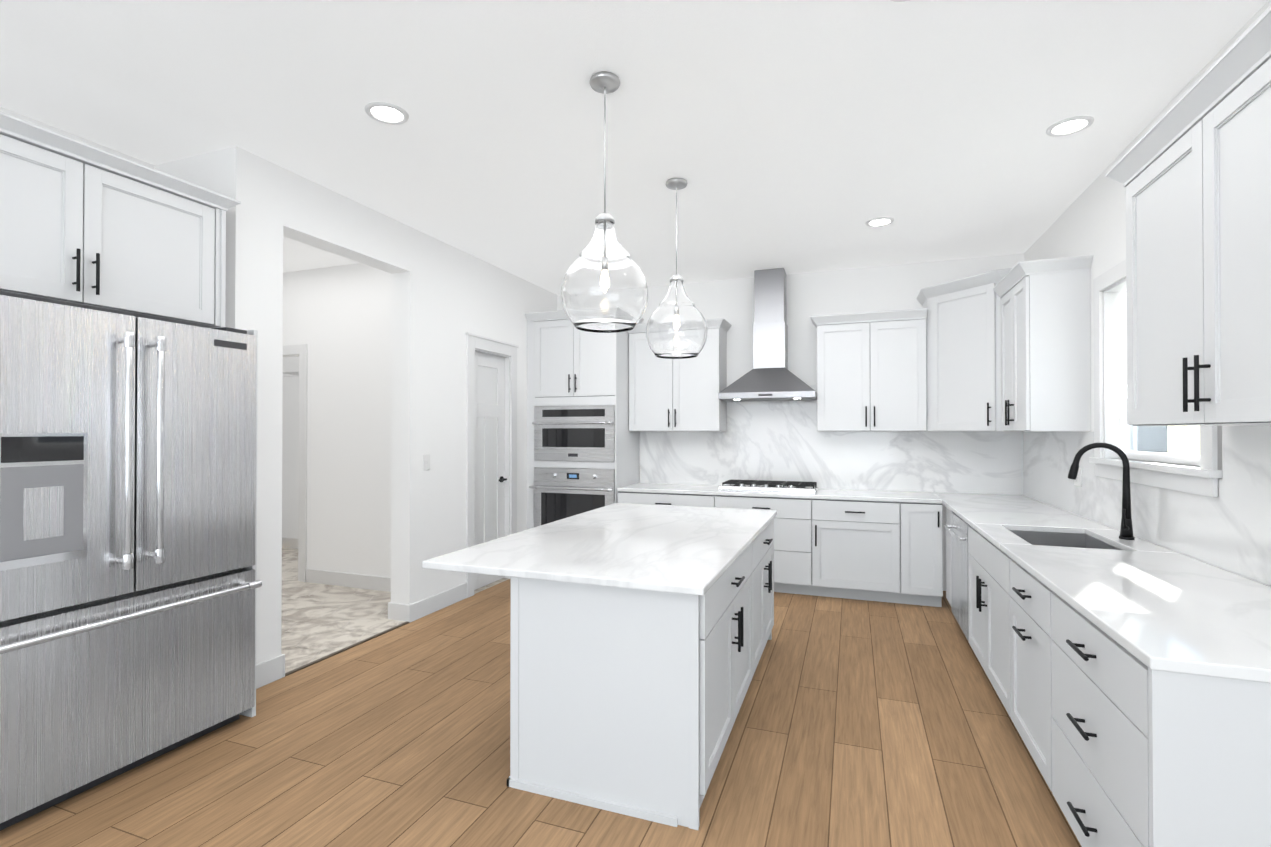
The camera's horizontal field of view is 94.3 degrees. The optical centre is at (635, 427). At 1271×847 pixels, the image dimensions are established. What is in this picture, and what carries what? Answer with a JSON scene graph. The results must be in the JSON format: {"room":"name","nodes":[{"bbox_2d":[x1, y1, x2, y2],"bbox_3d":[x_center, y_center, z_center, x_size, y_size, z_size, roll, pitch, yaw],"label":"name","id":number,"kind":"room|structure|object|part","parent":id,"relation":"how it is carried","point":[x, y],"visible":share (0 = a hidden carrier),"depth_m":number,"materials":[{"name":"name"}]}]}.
{"room":"kitchen","nodes":[
{"label":"kitchen","id":0,"kind":"room"},
{"bbox_2d":[0,106,154,168],"bbox_3d":[-3.752,-0.051,0.522,0.140,2.850,5.891,0,0,20],"label":"wall","id":1,"kind":"structure","parent":0,"point":[52,128],"depth_m":2.93,"materials":[{"name":"white paint"}]},
{"bbox_2d":[155,151,212,190],"bbox_3d":[-3.763,-0.027,3.738,3.322,2.850,0.140,0,0,20],"label":"wall","id":2,"kind":"structure","parent":0,"point":[197,170],"depth_m":3.16,"materials":[{"name":"white paint"}]},
{"bbox_2d":[282,263,391,576],"bbox_3d":[-3.122,-0.014,5.484,3.322,2.850,0.120,0,0,20],"label":"wall","id":3,"kind":"structure","parent":0,"point":[337,320],"depth_m":5.21,"materials":[{"name":"white paint"}]},
{"bbox_2d":[282,537,297,548],"bbox_3d":[-3.278,1.357,6.620,2.240,0.125,0.014,0,0,20],"label":"baseboard","id":4,"kind":"structure","parent":3,"relation":"attached to","point":[286,542],"depth_m":6.90,"materials":[{"name":"white paint"}]},
{"bbox_2d":[283,372,298,376],"bbox_3d":[-3.076,-0.560,6.272,1.512,0.051,0.472,0,0,20],"label":"wire shelf","id":5,"kind":"object","parent":3,"relation":"attached to","point":[293,373],"visible":0.1,"depth_m":6.29,"materials":[{"name":"white metal"}]},
{"bbox_2d":[283,344,307,581],"bbox_3d":[-3.429,0.329,5.520,0.930,2.165,0.018,0,0,20],"label":"trim","id":6,"kind":"structure","parent":3,"relation":"attached to","point":[301,350],"depth_m":5.37,"materials":[{"name":"white paint"}]},
{"bbox_2d":[306,569,390,591],"bbox_3d":[-2.287,1.346,5.096,1.492,0.125,0.014,0,0,20],"label":"baseboard","id":7,"kind":"structure","parent":3,"relation":"attached to","point":[360,581],"depth_m":5.17,"materials":[{"name":"white paint"}]},
{"bbox_2d":[213,146,556,664],"bbox_3d":[-1.537,-0.020,4.735,0.170,2.850,3.546,0,0,20],"label":"wall","id":8,"kind":"structure","parent":0,"point":[446,297],"depth_m":4.27,"materials":[{"name":"white paint"}]},
{"bbox_2d":[285,621,408,675],"bbox_3d":[-1.800,1.394,3.761,0.024,0.008,1.014,0,0,20],"label":"trim","id":9,"kind":"structure","parent":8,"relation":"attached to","point":[339,651],"depth_m":3.68,"materials":[{"name":"brown"}]},
{"bbox_2d":[388,602,405,619],"bbox_3d":[-1.696,1.342,4.555,0.017,0.125,0.575,0,0,20],"label":"baseboard","id":10,"kind":"structure","parent":8,"relation":"attached to","point":[395,610],"depth_m":4.26,"materials":[{"name":"white paint"}]},
{"bbox_2d":[423,454,429,469],"bbox_3d":[-1.561,0.263,4.407,0.011,0.116,0.074,0,0,20],"label":"switch plate","id":11,"kind":"object","parent":8,"relation":"attached to","point":[426,462],"visible":1,"depth_m":4.40,"materials":[{"name":"white plastic"}]},
{"bbox_2d":[406,583,466,622],"bbox_3d":[-1.509,1.341,4.536,0.014,0.125,0.668,0,0,20],"label":"baseboard","id":12,"kind":"structure","parent":8,"relation":"attached to","point":[419,609],"depth_m":4.48,"materials":[{"name":"white paint"}]},
{"bbox_2d":[474,351,506,589],"bbox_3d":[-1.300,0.373,5.232,0.091,2.047,0.544,0,0,20],"label":"pantry door","id":13,"kind":"structure","parent":8,"relation":"in","point":[490,479],"depth_m":5.26,"materials":[{"name":"white paint"}]},
{"bbox_2d":[465,332,518,597],"bbox_3d":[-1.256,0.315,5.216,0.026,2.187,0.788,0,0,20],"label":"door frame","id":14,"kind":"structure","parent":8,"relation":"attached to","point":[474,342],"depth_m":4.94,"materials":[{"name":"white paint"}]},
{"bbox_2d":[281,548,508,672],"bbox_3d":[-3.079,1.455,5.058,3.290,0.106,2.909,0,0,20],"label":"floor","id":15,"kind":"structure","parent":0,"point":[318,621],"depth_m":4.37,"materials":[{"name":"beige tile"}]},
{"bbox_2d":[0,579,1081,846],"bbox_3d":[-0.739,1.430,1.294,5.578,0.100,9.737,0,0,20],"label":"floor","id":16,"kind":"structure","parent":0,"point":[866,723],"depth_m":2.44,"materials":[{"name":"brown wood"}]},
{"bbox_2d":[0,111,257,716],"bbox_3d":[-2.460,0.125,2.484,0.928,2.527,1.212,0,0,20],"label":"tall cabinet","id":17,"kind":"object","parent":16,"relation":"on","point":[84,225],"visible":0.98,"depth_m":2.48,"materials":[{"name":"white paint"}]},
{"bbox_2d":[0,295,261,830],"bbox_3d":[-2.308,0.463,2.426,0.808,1.850,1.064,0,0,20],"label":"fridge","id":18,"kind":"object","parent":16,"relation":"on","point":[129,585],"visible":1,"depth_m":2.27,"materials":[{"name":"grey metal"}]},
{"bbox_2d":[524,310,643,529],"bbox_3d":[-0.506,0.152,5.852,0.992,2.522,0.731,0,0,20],"label":"tall cabinet","id":19,"kind":"object","parent":16,"relation":"on","point":[582,448],"visible":0.75,"depth_m":5.61,"materials":[{"name":"white paint"}]},
{"bbox_2d":[529,467,614,526],"bbox_3d":[-0.507,0.729,5.814,0.856,0.672,0.666,0,0,20],"label":"wall oven","id":20,"kind":"object","parent":19,"relation":"in","point":[557,493],"depth_m":5.59,"materials":[{"name":"silver metal"}]},
{"bbox_2d":[532,405,614,461],"bbox_3d":[-0.521,0.061,5.782,0.836,0.523,0.545,0,0,20],"label":"microwave","id":21,"kind":"object","parent":19,"relation":"in","point":[560,433],"depth_m":5.58,"materials":[{"name":"silver metal"}]},
{"bbox_2d":[507,515,775,829],"bbox_3d":[0.230,0.985,3.083,0.811,0.817,2.011,0,0,20],"label":"kitchen island","id":22,"kind":"object","parent":16,"relation":"on","point":[640,635],"depth_m":2.17,"materials":[{"name":"white paint"}]},
{"bbox_2d":[422,503,776,598],"bbox_3d":[0.039,0.561,3.144,1.163,0.030,2.065,0,0,20],"label":"island countertop","id":23,"kind":"structure","parent":22,"relation":"on","point":[664,549],"depth_m":2.61,"materials":[{"name":"white stone"}]},
{"bbox_2d":[617,491,716,507],"bbox_3d":[0.367,1.003,5.577,0.915,0.816,0.635,0,0,20],"label":"base cabinet","id":24,"kind":"object","parent":16,"relation":"on","point":[695,500],"depth_m":5.27,"materials":[{"name":"white paint"}]},
{"bbox_2d":[717,495,820,595],"bbox_3d":[1.177,1.001,5.280,0.936,0.816,0.635,0,0,20],"label":"base cabinet","id":25,"kind":"object","parent":16,"relation":"on","point":[797,521],"depth_m":4.90,"materials":[{"name":"white paint"}]},
{"bbox_2d":[821,499,912,604],"bbox_3d":[1.899,0.999,5.015,0.729,0.816,0.635,0,0,20],"label":"base cabinet","id":26,"kind":"object","parent":16,"relation":"on","point":[885,551],"depth_m":4.71,"materials":[{"name":"white paint"}]},
{"bbox_2d":[617,385,940,503],"bbox_3d":[1.190,0.100,5.279,2.670,0.980,0.641,0,0,20],"label":"countertop","id":27,"kind":"structure","parent":26,"relation":"on","point":[767,448],"depth_m":5.45,"materials":[{"name":"stone"}]},
{"bbox_2d":[913,503,942,606],"bbox_3d":[2.294,0.998,4.870,0.364,0.816,0.635,0,0,20],"label":"base cabinet","id":28,"kind":"object","parent":16,"relation":"on","point":[927,517],"depth_m":4.56,"materials":[{"name":"white paint"}]},
{"bbox_2d":[946,507,1001,606],"bbox_3d":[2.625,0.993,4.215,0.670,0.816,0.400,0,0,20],"label":"base cabinet","id":29,"kind":"object","parent":16,"relation":"on","point":[980,549],"depth_m":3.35,"materials":[{"name":"white paint"}]},
{"bbox_2d":[968,563,1005,708],"bbox_3d":[2.151,1.113,2.954,0.690,0.557,0.998,0,0,20],"label":"base cabinet","id":30,"kind":"object","parent":16,"relation":"on","point":[986,617],"depth_m":3.02,"materials":[{"name":"white paint"}]},
{"bbox_2d":[944,512,969,640],"bbox_3d":[2.356,0.992,3.747,0.633,0.813,0.619,0,0,20],"label":"dishwasher","id":31,"kind":"object","parent":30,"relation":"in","point":[958,530],"visible":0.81,"depth_m":3.78,"materials":[{"name":"grey metal"}]},
{"bbox_2d":[1002,551,1037,766],"bbox_3d":[1.892,0.978,2.247,0.690,0.816,0.636,0,0,20],"label":"base cabinet","id":32,"kind":"object","parent":16,"relation":"on","point":[1019,587],"depth_m":2.43,"materials":[{"name":"white paint"}]},
{"bbox_2d":[1038,580,1270,846],"bbox_3d":[1.664,0.974,1.628,0.690,0.816,0.810,0,0,20],"label":"base cabinet","id":33,"kind":"object","parent":16,"relation":"on","point":[1125,747],"depth_m":1.42,"materials":[{"name":"white paint"}]},
{"bbox_2d":[941,426,1270,682],"bbox_3d":[2.205,0.397,3.114,0.699,0.787,4.001,0,0,20],"label":"countertop","id":34,"kind":"structure","parent":33,"relation":"on","point":[1151,606],"depth_m":2.30,"materials":[{"name":"stone"}]},
{"bbox_2d":[1068,443,1134,539],"bbox_3d":[2.316,0.310,2.930,0.239,0.467,0.176,0,0,20],"label":"faucet","id":35,"kind":"object","parent":34,"relation":"on","point":[1126,530],"depth_m":2.87,"materials":[{"name":"black metal"}]},
{"bbox_2d":[0,0,1267,294],"bbox_3d":[-2.006,-1.526,1.781,8.278,0.120,9.737,0,0,20],"label":"ceiling","id":36,"kind":"structure","parent":0,"point":[796,136],"depth_m":2.68,"materials":[{"name":"white paint"}]},
{"bbox_2d":[364,102,408,124],"bbox_3d":[-1.153,-1.454,2.736,0.192,0.009,0.192,0,0,20],"label":"recessed light","id":37,"kind":"object","parent":36,"relation":"in","point":[387,113],"visible":1,"depth_m":2.73,"materials":[{"name":"white paint"}]},
{"bbox_2d":[561,71,647,332],"bbox_3d":[-0.129,-0.938,2.477,0.366,1.044,0.366,0,0,20],"label":"pendant light","id":38,"kind":"object","parent":36,"relation":"hanging from","point":[604,287],"visible":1,"depth_m":2.36,"materials":[{"name":"clear glass"}]},
{"bbox_3d":[-0.129,-0.639,2.474,0.366,0.445,0.366,0,0,20],"label":"lamp shade","id":39,"kind":"part","parent":38,"relation":"part of","materials":[{"name":"clear glass"}]},
{"bbox_2d":[646,178,707,358],"bbox_3d":[0.243,-0.936,3.490,0.366,1.034,0.366,0,0,20],"label":"pendant light","id":40,"kind":"object","parent":36,"relation":"hanging from","point":[676,327],"visible":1,"depth_m":3.37,"materials":[{"name":"clear glass"}]},
{"bbox_3d":[0.243,-0.642,3.487,0.366,0.447,0.366,0,0,20],"label":"lamp shade","id":41,"kind":"part","parent":40,"relation":"part of","materials":[{"name":"clear glass"}]},
{"bbox_2d":[865,217,893,226],"bbox_3d":[1.721,-1.444,4.152,0.192,0.009,0.192,0,0,20],"label":"recessed light","id":42,"kind":"object","parent":36,"relation":"in","point":[879,221],"visible":1,"depth_m":4.14,"materials":[{"name":"white paint"}]},
{"bbox_2d":[890,0,910,1],"bbox_3d":[0.904,-1.460,1.928,0.192,0.009,0.192,0,0,20],"label":"recessed light","id":43,"kind":"object","parent":36,"relation":"in","point":[900,0],"visible":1,"depth_m":2.01,"materials":[{"name":"white paint"}]},
{"bbox_2d":[1046,115,1094,136],"bbox_3d":[2.101,-1.453,2.852,0.192,0.009,0.192,0,0,20],"label":"recessed light","id":44,"kind":"object","parent":36,"relation":"in","point":[1069,126],"visible":1,"depth_m":2.84,"materials":[{"name":"white paint"}]},
{"bbox_2d":[557,253,1024,590],"bbox_3d":[-0.426,-0.008,6.290,7.828,2.850,0.140,0,0,20],"label":"wall","id":45,"kind":"structure","parent":0,"point":[868,289],"depth_m":5.46,"materials":[{"name":"white paint"}]},
{"bbox_2d":[628,318,731,430],"bbox_3d":[0.423,-0.476,5.704,0.946,1.032,0.378,0,0,20],"label":"upper cabinet","id":46,"kind":"object","parent":45,"relation":"attached to","point":[673,394],"visible":0.79,"depth_m":5.57,"materials":[{"name":"white paint"}]},
{"bbox_2d":[718,268,816,401],"bbox_3d":[1.209,-0.841,5.343,0.830,1.194,0.480,0,0,20],"label":"range hood","id":47,"kind":"object","parent":45,"relation":"attached to","point":[769,376],"visible":0.94,"depth_m":5.32,"materials":[{"name":"silver metal"}]},
{"bbox_2d":[810,308,926,430],"bbox_3d":[2.009,-0.465,5.122,0.914,1.002,0.378,0,0,20],"label":"upper cabinet","id":48,"kind":"object","parent":45,"relation":"attached to","point":[871,371],"visible":1,"depth_m":4.97,"materials":[{"name":"white paint"}]},
{"bbox_2d":[640,385,1270,585],"bbox_3d":[0.946,0.072,3.579,3.382,0.952,4.001,0,0,20],"label":"backsplash","id":49,"kind":"structure","parent":45,"relation":"attached to","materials":[{"name":"stone"}]},
{"bbox_2d":[917,268,1011,430],"bbox_3d":[2.703,-0.551,4.638,0.808,1.168,0.808,0,0,20],"label":"upper cabinet","id":50,"kind":"object","parent":45,"relation":"attached to","point":[963,330],"visible":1,"depth_m":4.53,"materials":[{"name":"white paint"}]},
{"bbox_2d":[1024,0,1270,586],"bbox_3d":[1.744,-0.051,0.467,0.260,2.850,9.577,0,0,20],"label":"wall","id":51,"kind":"structure","parent":0,"point":[1090,220],"depth_m":3.43,"materials":[{"name":"white paint"}]},
{"bbox_2d":[993,255,1092,430],"bbox_3d":[2.656,-0.494,3.888,0.378,1.042,0.718,0,0,20],"label":"upper cabinet","id":52,"kind":"object","parent":51,"relation":"attached to","point":[1045,351],"visible":1,"depth_m":3.61,"materials":[{"name":"white paint"}]},
{"bbox_2d":[1074,467,1081,486],"bbox_3d":[2.757,0.308,3.674,0.009,0.116,0.120,0,0,20],"label":"electrical outlet plate","id":53,"kind":"object","parent":51,"relation":"attached to","point":[1078,481],"visible":0.65,"depth_m":3.61,"materials":[{"name":"white plastic"}]},
{"bbox_2d":[1089,259,1222,496],"bbox_3d":[2.564,-0.290,2.785,0.320,1.128,1.220,0,0,20],"label":"window","id":54,"kind":"structure","parent":51,"relation":"in","point":[1148,445],"depth_m":3.23,"materials":[{"name":"white paint"}]},
{"bbox_2d":[1105,6,1270,425],"bbox_3d":[1.875,-0.520,1.761,0.378,1.022,1.186,0,0,20],"label":"upper cabinet","id":55,"kind":"object","parent":51,"relation":"attached to","point":[1190,170],"visible":1,"depth_m":1.79,"materials":[{"name":"white paint"}]}
]}

